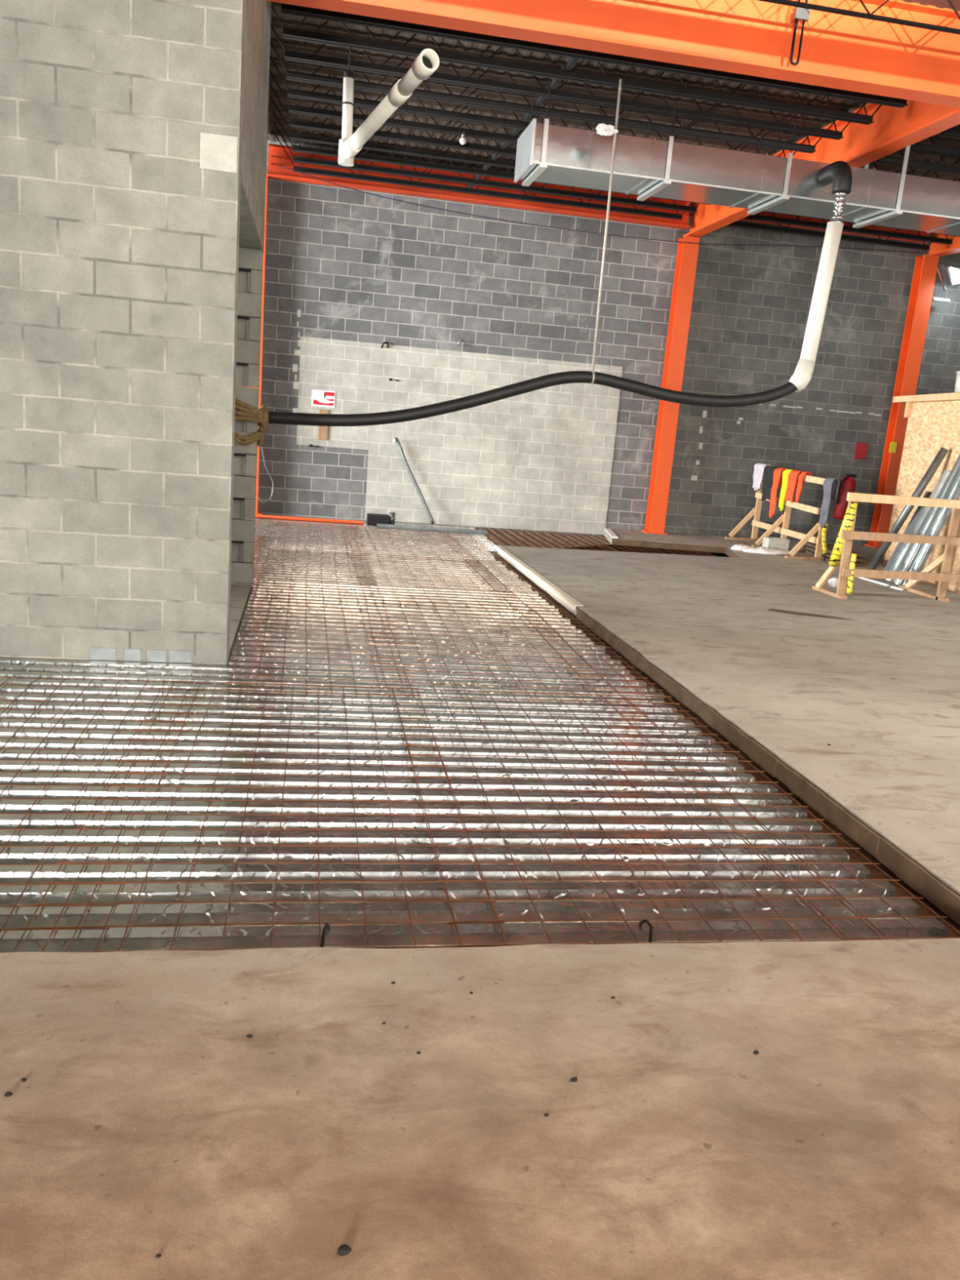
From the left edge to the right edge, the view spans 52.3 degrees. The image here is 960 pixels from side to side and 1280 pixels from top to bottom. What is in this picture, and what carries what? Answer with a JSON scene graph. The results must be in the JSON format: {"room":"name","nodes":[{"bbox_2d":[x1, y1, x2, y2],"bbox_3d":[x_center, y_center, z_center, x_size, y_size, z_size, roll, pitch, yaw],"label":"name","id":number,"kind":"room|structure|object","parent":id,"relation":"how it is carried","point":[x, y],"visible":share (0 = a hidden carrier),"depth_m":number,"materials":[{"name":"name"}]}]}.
{"room":"construction site","nodes":[
{"label":"construction site","id":0,"kind":"room"},
{"bbox_2d":[0,0,244,666],"bbox_3d":[-3.928,-2.718,5.476,5.020,5.739,0.209,2,13,-10],"label":"wall","id":1,"kind":"structure","parent":0,"point":[121,121],"depth_m":5.88,"materials":[{"name":"grey concrete"}]},
{"bbox_2d":[228,583,251,657],"bbox_3d":[-2.054,-0.191,7.982,0.210,0.040,2.800,2,13,-10],"label":"sill","id":2,"kind":"structure","parent":1,"relation":"attached to","point":[239,593],"depth_m":8.34,"materials":[{"name":"concrete"}]},
{"bbox_2d":[227,582,253,666],"bbox_3d":[1.920,1.004,4.585,24.500,0.150,24.700,2,13,-10],"label":"floor","id":3,"kind":"structure","parent":0,"point":[252,584],"depth_m":8.14,"materials":[{"name":"concrete"}]},
{"bbox_2d":[0,514,946,952],"bbox_3d":[-2.539,-0.459,8.970,7.189,0.041,13.059,2,13,-10],"label":"deck","id":4,"kind":"object","parent":3,"relation":"on","point":[236,936],"visible":0.56,"depth_m":4.46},
{"bbox_2d":[0,676,203,951],"bbox_3d":[-2.196,0.580,4.304,1.592,0.016,3.107,2,13,-10],"label":"rebar mesh","id":5,"kind":"object","parent":4,"relation":"on","point":[143,687],"visible":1,"depth_m":4.29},
{"bbox_2d":[245,173,268,515],"bbox_3d":[-3.370,-4.346,14.659,0.360,4.900,0.310,2,13,-10],"label":"steel column","id":6,"kind":"structure","parent":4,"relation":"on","point":[267,179],"depth_m":14.58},
{"bbox_2d":[267,143,690,229],"bbox_3d":[0.101,-6.743,14.609,6.390,0.420,0.215,2,13,-10],"label":"steel beam","id":7,"kind":"structure","parent":6,"relation":"on","point":[277,156],"depth_m":14.55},
{"bbox_2d":[278,164,922,253],"bbox_3d":[2.123,-6.364,14.900,10.202,0.412,0.013,2,13,-10],"label":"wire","id":8,"kind":"object","parent":7,"relation":"hanging from","point":[278,165],"visible":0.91,"depth_m":14.85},
{"bbox_2d":[13,680,511,952],"bbox_3d":[-0.905,0.630,4.542,1.580,0.015,3.102,2,13,-10],"label":"rebar mesh","id":9,"kind":"object","parent":4,"relation":"on","point":[191,682],"visible":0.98,"depth_m":3.97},
{"bbox_2d":[254,516,272,538],"bbox_3d":[-3.760,-1.610,13.463,1.752,0.015,2.479,2,13,-10],"label":"rebar mesh","id":10,"kind":"object","parent":4,"relation":"on","point":[255,517],"visible":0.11,"depth_m":13.60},
{"bbox_2d":[255,514,363,524],"bbox_3d":[-2.619,-1.838,14.883,1.680,0.055,0.140,2,13,-10],"label":"steel beam","id":11,"kind":"structure","parent":4,"relation":"on","point":[278,517],"depth_m":14.82,"materials":[{"name":"orange metal"}]},
{"bbox_2d":[253,548,382,604],"bbox_3d":[-1.675,-0.695,10.156,1.194,0.012,3.110,2,13,-10],"label":"rebar mesh","id":12,"kind":"object","parent":4,"relation":"on","point":[335,560],"visible":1,"depth_m":9.98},
{"bbox_2d":[267,521,368,556],"bbox_3d":[-2.139,-1.363,12.931,1.197,0.016,3.036,2,13,-10],"label":"rebar mesh","id":13,"kind":"object","parent":4,"relation":"on","point":[298,533],"visible":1,"depth_m":12.69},
{"bbox_2d":[226,594,421,697],"bbox_3d":[-1.191,-0.030,7.355,1.192,0.015,3.107,2,13,-10],"label":"rebar mesh","id":14,"kind":"object","parent":4,"relation":"on","point":[271,598],"visible":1,"depth_m":7.00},
{"bbox_2d":[320,922,330,946],"bbox_3d":[-0.503,0.952,3.194,0.017,0.080,0.191,4,13,-1],"label":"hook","id":15,"kind":"object","parent":4,"relation":"on","point":[326,926],"visible":0.84,"depth_m":3.12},
{"bbox_2d":[366,511,395,524],"bbox_3d":[-1.530,-1.887,15.142,0.430,0.200,0.260,2,13,-10],"label":"box","id":16,"kind":"object","parent":4,"relation":"on","point":[371,518],"visible":0.79,"depth_m":15.03,"materials":[{"name":"grey metal"}]},
{"bbox_2d":[342,525,479,562],"bbox_3d":[-1.005,-1.312,13.136,1.575,0.017,3.040,2,13,-10],"label":"rebar mesh","id":17,"kind":"object","parent":4,"relation":"on","point":[343,526],"visible":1,"depth_m":12.96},
{"bbox_2d":[392,437,435,524],"bbox_3d":[-1.047,-2.519,15.540,0.752,1.320,0.116,4,13,-3],"label":"conduit","id":18,"kind":"object","parent":4,"relation":"on","point":[395,439],"visible":1,"depth_m":15.54,"materials":[{"name":"grey metal"}]},
{"bbox_2d":[377,523,488,534],"bbox_3d":[-0.717,-1.690,14.908,1.700,0.050,0.110,2,13,-10],"label":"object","id":19,"kind":"object","parent":4,"relation":"on","point":[379,526],"visible":1,"depth_m":14.91,"materials":[{"name":"grey metal"}]},
{"bbox_2d":[351,553,531,609],"bbox_3d":[-0.526,-0.654,10.367,1.582,0.017,3.108,2,13,-10],"label":"rebar mesh","id":20,"kind":"object","parent":4,"relation":"on","point":[351,553],"visible":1,"depth_m":10.13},
{"bbox_2d":[436,531,507,564],"bbox_3d":[-0.154,-1.279,13.287,0.531,0.014,3.029,2,13,-10],"label":"rebar mesh","id":21,"kind":"object","parent":4,"relation":"on","point":[437,531],"visible":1,"depth_m":13.16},
{"bbox_2d":[365,600,630,704],"bbox_3d":[-0.038,0.020,7.565,1.603,0.017,3.110,2,13,-10],"label":"rebar mesh","id":22,"kind":"object","parent":4,"relation":"on","point":[372,633],"visible":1,"depth_m":7.24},
{"bbox_2d":[466,560,564,613],"bbox_3d":[0.311,-0.615,10.524,0.523,0.014,3.098,2,13,-10],"label":"rebar mesh","id":23,"kind":"object","parent":4,"relation":"on","point":[469,560],"visible":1,"depth_m":10.36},
{"bbox_2d":[515,606,679,705],"bbox_3d":[0.794,0.050,7.717,0.532,0.016,3.105,2,13,-10],"label":"rebar mesh","id":24,"kind":"object","parent":4,"relation":"on","point":[521,606],"visible":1,"depth_m":7.42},
{"bbox_2d":[391,688,888,946],"bbox_3d":[0.433,0.681,4.785,1.564,0.016,3.108,2,13,-10],"label":"rebar mesh","id":25,"kind":"object","parent":4,"relation":"on","point":[443,696],"visible":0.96,"depth_m":4.20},
{"bbox_2d":[639,919,653,942],"bbox_3d":[0.579,0.997,3.392,0.017,0.080,0.191,4,13,-1],"label":"hook","id":26,"kind":"object","parent":4,"relation":"on","point":[651,933],"visible":0.84,"depth_m":3.32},
{"bbox_2d":[602,695,959,939],"bbox_3d":[1.276,0.719,4.941,0.505,0.016,3.103,2,13,-10],"label":"rebar mesh","id":27,"kind":"object","parent":4,"relation":"on","point":[757,771],"visible":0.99,"depth_m":4.38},
{"bbox_2d":[477,527,611,548],"bbox_3d":[2.033,-1.404,14.851,3.810,0.037,2.940,2,13,-10],"label":"deck","id":28,"kind":"object","parent":3,"relation":"on","point":[518,535],"visible":0.25,"depth_m":15.28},
{"bbox_2d":[485,536,618,551],"bbox_3d":[1.078,-1.342,14.069,1.854,0.013,1.416,2,13,-10],"label":"rebar mesh","id":29,"kind":"object","parent":28,"relation":"on","point":[486,536],"visible":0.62,"depth_m":14.32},
{"bbox_2d":[595,544,716,556],"bbox_3d":[2.676,-1.278,14.366,1.766,0.014,1.214,2,13,-10],"label":"rebar mesh","id":30,"kind":"object","parent":28,"relation":"on","point":[595,544],"visible":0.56,"depth_m":14.59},
{"bbox_2d":[611,537,740,557],"bbox_3d":[2.869,-1.334,14.526,1.773,0.094,1.237,5,13,3],"label":"board","id":31,"kind":"object","parent":28,"relation":"on","point":[726,550],"visible":0.86,"depth_m":15.02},
{"bbox_2d":[493,555,959,937],"bbox_3d":[1.027,0.034,8.192,0.360,0.006,10.160,2,13,-10],"label":"plate","id":32,"kind":"object","parent":3,"relation":"on","point":[855,857],"visible":0.22,"depth_m":5.16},
{"bbox_2d":[231,1,271,584],"bbox_3d":[-4.431,-3.415,8.391,5.020,5.739,0.230,2,13,-10],"label":"wall","id":33,"kind":"structure","parent":0,"point":[250,260],"depth_m":8.96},
{"bbox_2d":[234,398,268,447],"bbox_3d":[-2.097,-2.022,9.108,0.258,0.449,0.495,12,14,28],"label":"wrap","id":34,"kind":"object","parent":33,"relation":"attached to","point":[246,412],"visible":0.95,"depth_m":8.98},
{"bbox_2d":[257,445,274,503],"bbox_3d":[-2.043,-1.578,9.341,0.158,0.548,0.014,2,13,-10],"label":"cord","id":35,"kind":"object","parent":34,"relation":"hanging from","point":[269,499],"visible":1,"depth_m":9.36,"materials":[{"name":"grey plastic"}]},
{"bbox_2d":[239,0,270,249],"bbox_3d":[-1.690,-4.458,7.040,0.200,2.680,2.850,2,13,-10],"label":"wall","id":36,"kind":"structure","parent":0,"point":[257,12],"depth_m":7.14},
{"bbox_2d":[757,0,959,34],"bbox_3d":[3.412,-4.956,7.515,15.000,0.440,0.100,2,13,-10],"label":"joist","id":37,"kind":"object","parent":36,"relation":"attached to","point":[788,2],"visible":1,"depth_m":7.48,"materials":[{"name":"paint"}]},
{"bbox_2d":[0,528,959,1279],"bbox_3d":[1.967,0.878,4.355,24.500,0.100,24.300,2,13,-10],"label":"floor","id":38,"kind":"structure","parent":0,"point":[145,1121],"depth_m":2.47,"materials":[{"name":"concrete"}]},
{"bbox_2d":[337,1244,351,1255],"bbox_3d":[-0.264,1.189,1.907,0.026,0.016,0.022,2,13,-10],"label":"pebble","id":39,"kind":"object","parent":38,"relation":"on","point":[344,1249],"visible":1,"depth_m":1.90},
{"bbox_2d":[494,544,583,610],"bbox_3d":[0.575,-0.767,11.019,0.090,0.048,4.100,2,13,-10],"label":"edge form","id":40,"kind":"object","parent":38,"relation":"on","point":[558,593],"visible":1,"depth_m":10.40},
{"bbox_2d":[640,235,699,534],"bbox_3d":[3.096,-4.049,15.846,0.360,4.640,0.310,2,13,-10],"label":"steel column","id":41,"kind":"structure","parent":38,"relation":"on","point":[686,253],"depth_m":15.76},
{"bbox_2d":[683,99,959,237],"bbox_3d":[3.902,-5.802,12.047,0.220,0.520,6.960,2,13,-10],"label":"steel beam","id":42,"kind":"structure","parent":41,"relation":"on","point":[894,129],"depth_m":10.46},
{"bbox_2d":[268,91,524,168],"bbox_3d":[0.518,-6.303,12.532,6.400,0.480,0.104,2,13,-10],"label":"joist","id":43,"kind":"object","parent":42,"relation":"on","point":[296,136],"visible":0.34,"depth_m":12.28,"materials":[{"name":"paint"}]},
{"bbox_2d":[271,129,690,219],"bbox_3d":[0.230,-6.702,14.201,6.400,0.480,0.104,2,13,-10],"label":"joist","id":44,"kind":"object","parent":42,"relation":"attached to","point":[300,169],"visible":0.6,"depth_m":14.18,"materials":[{"name":"paint"}]},
{"bbox_2d":[269,118,699,212],"bbox_3d":[0.326,-6.569,13.644,6.400,0.480,0.104,2,13,-10],"label":"joist","id":45,"kind":"object","parent":42,"relation":"attached to","point":[416,174],"visible":0.57,"depth_m":13.62,"materials":[{"name":"paint"}]},
{"bbox_2d":[268,105,711,204],"bbox_3d":[0.422,-6.436,13.088,6.400,0.480,0.104,2,13,-10],"label":"joist","id":46,"kind":"object","parent":42,"relation":"attached to","point":[300,148],"visible":0.32,"depth_m":12.87,"materials":[{"name":"paint"}]},
{"bbox_2d":[269,75,776,156],"bbox_3d":[0.614,-6.170,11.976,6.400,0.480,0.104,2,13,-10],"label":"joist","id":47,"kind":"object","parent":42,"relation":"attached to","point":[294,123],"visible":0.38,"depth_m":11.80,"materials":[{"name":"paint"}]},
{"bbox_2d":[269,59,799,156],"bbox_3d":[0.710,-6.037,11.419,6.400,0.480,0.104,2,13,-10],"label":"joist","id":48,"kind":"object","parent":42,"relation":"attached to","point":[445,129],"visible":0.45,"depth_m":11.25,"materials":[{"name":"paint"}]},
{"bbox_2d":[269,41,823,157],"bbox_3d":[0.806,-5.904,10.863,6.400,0.480,0.104,2,13,-10],"label":"joist","id":49,"kind":"object","parent":42,"relation":"attached to","point":[294,93],"visible":0.48,"depth_m":10.70,"materials":[{"name":"paint"}]},
{"bbox_2d":[466,49,586,189],"bbox_3d":[0.403,-5.858,11.274,0.050,0.053,6.621,2,13,-11],"label":"bridging angle","id":50,"kind":"object","parent":49,"relation":"attached to","point":[571,62],"visible":0.39,"depth_m":10.28,"materials":[{"name":"paint"}]},
{"bbox_2d":[270,20,849,153],"bbox_3d":[0.902,-5.771,10.306,6.400,0.480,0.104,2,13,-10],"label":"joist","id":51,"kind":"object","parent":42,"relation":"on","point":[368,86],"visible":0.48,"depth_m":10.29,"materials":[{"name":"paint"}]},
{"bbox_2d":[271,1,866,139],"bbox_3d":[0.998,-5.638,9.750,6.400,0.480,0.104,2,13,-10],"label":"joist","id":52,"kind":"object","parent":42,"relation":"attached to","point":[383,68],"visible":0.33,"depth_m":9.75,"materials":[{"name":"paint"}]},
{"bbox_2d":[271,4,881,124],"bbox_3d":[1.094,-5.505,9.194,6.400,0.480,0.104,2,13,-10],"label":"joist","id":53,"kind":"object","parent":42,"relation":"on","point":[375,46],"visible":0.44,"depth_m":9.20,"materials":[{"name":"paint"}]},
{"bbox_2d":[591,79,622,371],"bbox_3d":[1.218,-3.949,9.431,0.041,2.650,0.026,2,13,-10],"label":"rod","id":54,"kind":"object","parent":53,"relation":"hanging from","point":[620,80],"visible":1,"depth_m":9.41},
{"bbox_2d":[267,370,796,426],"bbox_3d":[0.618,-2.383,9.702,5.425,0.886,0.128,2,13,-10],"label":"hose","id":55,"kind":"object","parent":54,"relation":"hanging from","point":[592,377],"visible":0.98,"depth_m":9.61,"materials":[{"name":"black plastic"}]},
{"bbox_2d":[595,123,618,136],"bbox_3d":[1.193,-4.793,9.208,0.227,0.108,0.102,2,13,-10],"label":"cluster","id":56,"kind":"object","parent":54,"relation":"attached to","point":[602,128],"visible":1,"depth_m":9.17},
{"bbox_2d":[280,3,908,107],"bbox_3d":[1.190,-5.372,8.638,6.400,0.480,0.104,2,13,-10],"label":"joist","id":57,"kind":"object","parent":42,"relation":"on","point":[289,9],"visible":0.51,"depth_m":8.63,"materials":[{"name":"paint"}]},
{"bbox_2d":[730,544,751,551],"bbox_3d":[3.955,-1.400,14.787,0.330,0.086,0.200,2,13,-10],"label":"plastic sheet","id":58,"kind":"object","parent":38,"relation":"on","point":[736,547],"visible":0.72,"depth_m":14.72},
{"bbox_2d":[742,546,790,555],"bbox_3d":[4.280,-1.339,14.618,0.771,0.094,0.320,2,13,-10],"label":"plastic sheet","id":59,"kind":"object","parent":38,"relation":"on","point":[762,550],"visible":0.97,"depth_m":14.51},
{"bbox_2d":[576,608,959,925],"bbox_3d":[1.368,0.416,6.195,0.024,0.098,5.760,2,13,-10],"label":"board","id":60,"kind":"object","parent":38,"relation":"attached to","point":[910,873],"visible":1,"depth_m":4.79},
{"bbox_2d":[762,537,789,550],"bbox_3d":[4.574,-1.480,15.136,0.340,0.190,0.200,2,13,-10],"label":"block","id":61,"kind":"object","parent":38,"relation":"on","point":[782,544],"visible":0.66,"depth_m":15.05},
{"bbox_2d":[724,467,828,560],"bbox_3d":[4.591,-2.020,15.192,0.550,1.220,2.252,2,13,-10],"label":"guard rail","id":62,"kind":"object","parent":38,"relation":"on","point":[784,531],"visible":0.8,"depth_m":15.26,"materials":[{"name":"brown wood"}]},
{"bbox_2d":[751,462,770,490],"bbox_3d":[4.624,-2.680,16.105,0.164,0.447,0.374,2,13,-10],"label":"cloth","id":63,"kind":"object","parent":62,"relation":"hanging from","point":[757,476],"visible":0.8,"depth_m":16.08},
{"bbox_2d":[761,466,780,500],"bbox_3d":[4.686,-2.509,15.762,0.160,0.556,0.375,2,13,-10],"label":"jacket","id":64,"kind":"object","parent":62,"relation":"hanging from","point":[769,470],"visible":0.85,"depth_m":15.74,"materials":[{"name":"fabric"}]},
{"bbox_2d":[768,466,786,517],"bbox_3d":[4.718,-2.326,15.498,0.185,0.803,0.252,2,13,-10],"label":"safety vest","id":65,"kind":"object","parent":62,"relation":"hanging from","point":[777,472],"visible":0.84,"depth_m":15.47,"materials":[{"name":"orange fabric"}]},
{"bbox_2d":[778,469,792,511],"bbox_3d":[4.766,-2.328,15.224,0.162,0.652,0.178,2,13,-10],"label":"safety vest","id":66,"kind":"object","parent":62,"relation":"hanging from","point":[785,473],"visible":0.74,"depth_m":15.20,"materials":[{"name":"yellow fabric"}]},
{"bbox_2d":[785,470,803,502],"bbox_3d":[4.817,-2.353,14.990,0.157,0.489,0.281,2,13,-10],"label":"safety vest","id":67,"kind":"object","parent":62,"relation":"hanging from","point":[792,483],"visible":0.84,"depth_m":14.96,"materials":[{"name":"orange fabric"}]},
{"bbox_2d":[795,471,811,502],"bbox_3d":[4.861,-2.296,14.717,0.182,0.468,0.125,2,13,-10],"label":"safety vest","id":68,"kind":"object","parent":62,"relation":"hanging from","point":[799,486],"visible":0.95,"depth_m":14.69,"materials":[{"name":"orange fabric"}]},
{"bbox_2d":[821,523,827,553],"bbox_3d":[4.961,-1.477,14.107,0.114,0.434,0.301,7,13,8],"label":"tape","id":69,"kind":"object","parent":62,"relation":"hanging from","point":[824,532],"visible":0.99,"depth_m":14.01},
{"bbox_2d":[818,477,839,527],"bbox_3d":[4.981,-1.961,13.985,0.168,0.714,0.209,2,13,-10],"label":"jacket","id":70,"kind":"object","parent":62,"relation":"hanging from","point":[831,485],"visible":1,"depth_m":13.96,"materials":[{"name":"grey fabric"}]},
{"bbox_2d":[803,549,849,566],"bbox_3d":[5.142,-1.220,14.524,0.170,0.040,1.496,4,13,-2],"label":"board","id":71,"kind":"object","parent":38,"relation":"on","point":[806,551],"visible":0.43,"depth_m":14.82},
{"bbox_2d":[855,561,866,566],"bbox_3d":[5.383,-1.223,14.628,0.170,0.040,1.366,4,13,-5],"label":"board","id":72,"kind":"object","parent":38,"relation":"on","point":[857,563],"visible":0.21,"depth_m":13.97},
{"bbox_2d":[855,556,866,562],"bbox_3d":[5.390,-1.286,14.635,0.170,0.040,1.324,3,13,-6],"label":"board","id":73,"kind":"object","parent":72,"relation":"on","point":[858,559],"visible":0.21,"depth_m":14.00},
{"bbox_2d":[826,543,866,557],"bbox_3d":[5.396,-1.349,14.642,0.170,0.040,1.282,3,13,-7],"label":"board","id":74,"kind":"object","parent":73,"relation":"on","point":[859,554],"visible":0.29,"depth_m":14.13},
{"bbox_2d":[812,492,959,601],"bbox_3d":[5.544,-1.071,11.455,3.482,1.163,1.069,2,13,-10],"label":"guard rail","id":75,"kind":"object","parent":38,"relation":"on","point":[951,540],"visible":0.99,"depth_m":10.82,"materials":[{"name":"brown wood"}]},
{"bbox_2d":[827,577,838,588],"bbox_3d":[4.092,-0.659,11.287,0.154,0.124,0.130,2,13,-10],"label":"cup","id":76,"kind":"object","parent":75,"relation":"on","point":[833,582],"visible":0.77,"depth_m":11.24,"materials":[{"name":"plastic"}]},
{"bbox_2d":[828,502,857,594],"bbox_3d":[4.008,-1.025,10.773,0.147,1.007,0.326,-5,16,-37],"label":"caution tape","id":77,"kind":"object","parent":75,"relation":"attached to","point":[834,560],"visible":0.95,"depth_m":10.73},
{"bbox_2d":[864,254,939,547],"bbox_3d":[7.152,-3.959,16.567,0.360,4.800,0.310,2,13,-10],"label":"steel column","id":78,"kind":"structure","parent":38,"relation":"on","point":[925,270],"depth_m":16.43,"materials":[{"name":"metal"}]},
{"bbox_2d":[922,233,959,257],"bbox_3d":[8.000,-5.739,12.769,0.220,0.460,6.960,2,13,-10],"label":"steel beam","id":79,"kind":"structure","parent":78,"relation":"on","point":[940,250],"depth_m":15.73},
{"bbox_2d":[728,213,938,250],"bbox_3d":[5.479,-6.485,15.159,4.000,0.480,0.104,2,13,-10],"label":"joist","id":80,"kind":"object","parent":79,"relation":"on","point":[737,224],"visible":0.38,"depth_m":15.17,"materials":[{"name":"paint"}]},
{"bbox_2d":[745,214,955,244],"bbox_3d":[5.575,-6.352,14.602,4.000,0.480,0.104,2,13,-10],"label":"joist","id":81,"kind":"object","parent":79,"relation":"on","point":[754,217],"visible":0.51,"depth_m":14.65,"materials":[{"name":"paint"}]},
{"bbox_2d":[762,210,959,236],"bbox_3d":[5.671,-6.218,14.046,4.000,0.480,0.104,2,13,-10],"label":"joist","id":82,"kind":"object","parent":79,"relation":"on","point":[762,211],"visible":0.05,"depth_m":14.12,"materials":[{"name":"paint"}]},
{"bbox_2d":[868,161,959,181],"bbox_3d":[5.863,-5.952,12.933,4.000,0.480,0.104,2,13,-10],"label":"joist","id":83,"kind":"object","parent":79,"relation":"on","point":[871,164],"visible":0.23,"depth_m":12.85,"materials":[{"name":"paint"}]},
{"bbox_2d":[872,150,959,178],"bbox_3d":[5.959,-5.819,12.377,4.000,0.480,0.104,2,13,-10],"label":"joist","id":84,"kind":"object","parent":79,"relation":"on","point":[915,155],"visible":0.23,"depth_m":12.25,"materials":[{"name":"paint"}]},
{"bbox_2d":[875,124,959,174],"bbox_3d":[6.151,-5.553,11.264,4.000,0.480,0.104,2,13,-10],"label":"joist","id":85,"kind":"object","parent":79,"relation":"on","point":[930,166],"visible":0.39,"depth_m":11.10,"materials":[{"name":"paint"}]},
{"bbox_2d":[514,79,959,235],"bbox_3d":[5.119,-4.923,10.726,9.490,0.795,0.860,2,13,-10],"label":"air duct","id":86,"kind":"object","parent":85,"relation":"hanging from","point":[647,167],"visible":0.89,"depth_m":10.05,"materials":[{"name":"metal"}]},
{"bbox_2d":[788,160,852,391],"bbox_3d":[3.428,-3.706,10.048,0.378,2.278,0.526,2,13,-10],"label":"pipe","id":87,"kind":"object","parent":86,"relation":"hanging from","point":[839,173],"visible":1,"depth_m":9.86,"materials":[{"name":"white plastic"}]},
{"bbox_2d":[899,137,959,176],"bbox_3d":[6.055,-5.686,11.821,4.000,0.480,0.104,2,13,-10],"label":"joist","id":88,"kind":"object","parent":79,"relation":"on","point":[937,142],"visible":0.13,"depth_m":11.65,"materials":[{"name":"paint"}]},
{"bbox_2d":[909,142,959,157],"bbox_3d":[6.247,-5.420,10.708,4.000,0.480,0.104,2,13,-10],"label":"joist","id":89,"kind":"object","parent":79,"relation":"on","point":[919,147],"visible":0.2,"depth_m":10.50,"materials":[{"name":"paint"}]},
{"bbox_2d":[938,127,959,138],"bbox_3d":[6.343,-5.287,10.152,4.000,0.480,0.104,2,13,-10],"label":"joist","id":90,"kind":"object","parent":79,"relation":"on","point":[951,132],"visible":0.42,"depth_m":9.90,"materials":[{"name":"paint"}]},
{"bbox_2d":[931,263,959,302],"bbox_3d":[7.637,-5.850,16.053,0.384,0.540,0.291,2,13,-10],"label":"floodlight","id":91,"kind":"object","parent":78,"relation":"attached to","point":[951,274],"visible":1,"depth_m":15.95,"materials":[{"name":"grey metal"}]},
{"bbox_2d":[867,447,948,569],"bbox_3d":[5.652,-1.708,12.958,0.768,1.717,0.099,15,17,40],"label":"pipe","id":92,"kind":"object","parent":38,"relation":"on","point":[943,451],"visible":0.82,"depth_m":12.90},
{"bbox_2d":[884,491,932,570],"bbox_3d":[5.686,-1.397,12.981,0.467,1.172,0.174,4,13,-2],"label":"plank","id":93,"kind":"object","parent":38,"relation":"on","point":[927,494],"visible":0.36,"depth_m":13.00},
{"bbox_2d":[884,469,951,582],"bbox_3d":[5.597,-1.442,12.413,0.616,1.465,0.244,5,13,0],"label":"stud","id":94,"kind":"object","parent":38,"relation":"on","point":[903,553],"visible":0.56,"depth_m":12.49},
{"bbox_2d":[883,392,959,593],"bbox_3d":[6.765,-1.973,13.041,1.700,2.418,3.120,5,13,0],"label":"enclosure","id":95,"kind":"object","parent":38,"relation":"on","point":[933,424],"visible":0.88,"depth_m":13.22,"materials":[{"name":"brown wood"}]},
{"bbox_2d":[954,371,959,392],"bbox_3d":[6.116,-3.231,12.280,0.296,0.252,0.296,2,13,-10],"label":"bucket","id":96,"kind":"object","parent":95,"relation":"on","point":[957,377],"visible":0.97,"depth_m":12.26,"materials":[{"name":"plastic"}]},
{"bbox_2d":[893,454,959,585],"bbox_3d":[5.606,-1.524,12.102,0.640,1.764,0.166,6,13,4],"label":"stud","id":97,"kind":"object","parent":38,"relation":"on","point":[910,557],"visible":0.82,"depth_m":12.15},
{"bbox_2d":[902,468,959,587],"bbox_3d":[5.607,-1.536,11.818,0.633,1.912,0.166,6,13,6],"label":"stud","id":98,"kind":"object","parent":38,"relation":"on","point":[953,493],"visible":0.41,"depth_m":11.88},
{"bbox_2d":[234,140,959,545],"bbox_3d":[0.163,-4.628,15.492,24.500,5.750,0.212,2,13,-10],"label":"wall","id":99,"kind":"structure","parent":0,"point":[349,273],"depth_m":15.67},
{"bbox_2d":[311,389,335,408],"bbox_3d":[-2.425,-3.734,15.142,0.360,0.250,0.012,2,13,-10],"label":"wall sign","id":100,"kind":"object","parent":99,"relation":"attached to","point":[323,398],"visible":1,"depth_m":15.14,"materials":[{"name":"white plastic"}]},
{"bbox_2d":[318,409,328,439],"bbox_3d":[-2.436,-3.348,15.227,0.140,0.460,0.023,2,13,-10],"label":"wood offcut","id":101,"kind":"object","parent":99,"relation":"attached to","point":[322,430],"visible":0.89,"depth_m":15.23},
{"bbox_2d":[833,473,857,519],"bbox_3d":[6.237,-2.466,16.793,0.314,0.770,0.320,2,13,-10],"label":"fire extinguisher","id":102,"kind":"object","parent":99,"relation":"attached to","point":[847,484],"visible":0.94,"depth_m":16.67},
{"bbox_2d":[853,442,867,459],"bbox_3d":[6.539,-3.247,16.809,0.220,0.270,0.030,2,13,-10],"label":"sign","id":103,"kind":"object","parent":99,"relation":"attached to","point":[860,449],"visible":1,"depth_m":16.79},
{"bbox_2d":[266,0,959,181],"bbox_3d":[2.553,-4.410,3.296,24.841,0.155,24.500,2,13,-10],"label":"ceiling","id":104,"kind":"structure","parent":0,"point":[853,105],"depth_m":11.17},
{"bbox_2d":[337,45,439,166],"bbox_3d":[-0.784,-4.663,8.010,0.151,1.040,2.241,-1,14,-24],"label":"vent pipe","id":105,"kind":"object","parent":104,"relation":"hanging from","point":[427,62],"visible":1,"depth_m":8.14,"materials":[{"name":"white plastic"}]},
{"bbox_2d":[411,48,439,79],"bbox_3d":[-0.398,-4.202,7.145,0.151,0.166,0.185,-1,14,-24],"label":"socket","id":106,"kind":"object","parent":105,"relation":"attached to","point":[427,62],"depth_m":7.12,"materials":[{"name":"white plastic"}]},
{"bbox_2d":[265,0,959,107],"bbox_3d":[3.512,-5.073,8.390,16.500,0.660,0.240,2,13,-10],"label":"steel beam","id":107,"kind":"structure","parent":104,"relation":"attached to","point":[752,37],"depth_m":8.15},
{"bbox_2d":[789,0,810,65],"bbox_3d":[2.643,-5.061,8.076,0.120,0.585,0.040,2,13,-10],"label":"hanger","id":108,"kind":"object","parent":107,"relation":"attached to","point":[802,15],"visible":0.99,"depth_m":8.06,"materials":[{"name":"paint"}]},
{"bbox_2d":[738,211,928,243],"bbox_3d":[5.408,-6.702,15.595,3.880,0.280,0.180,2,13,-10],"label":"steel beam","id":109,"kind":"structure","parent":104,"relation":"attached to","point":[762,213],"depth_m":15.67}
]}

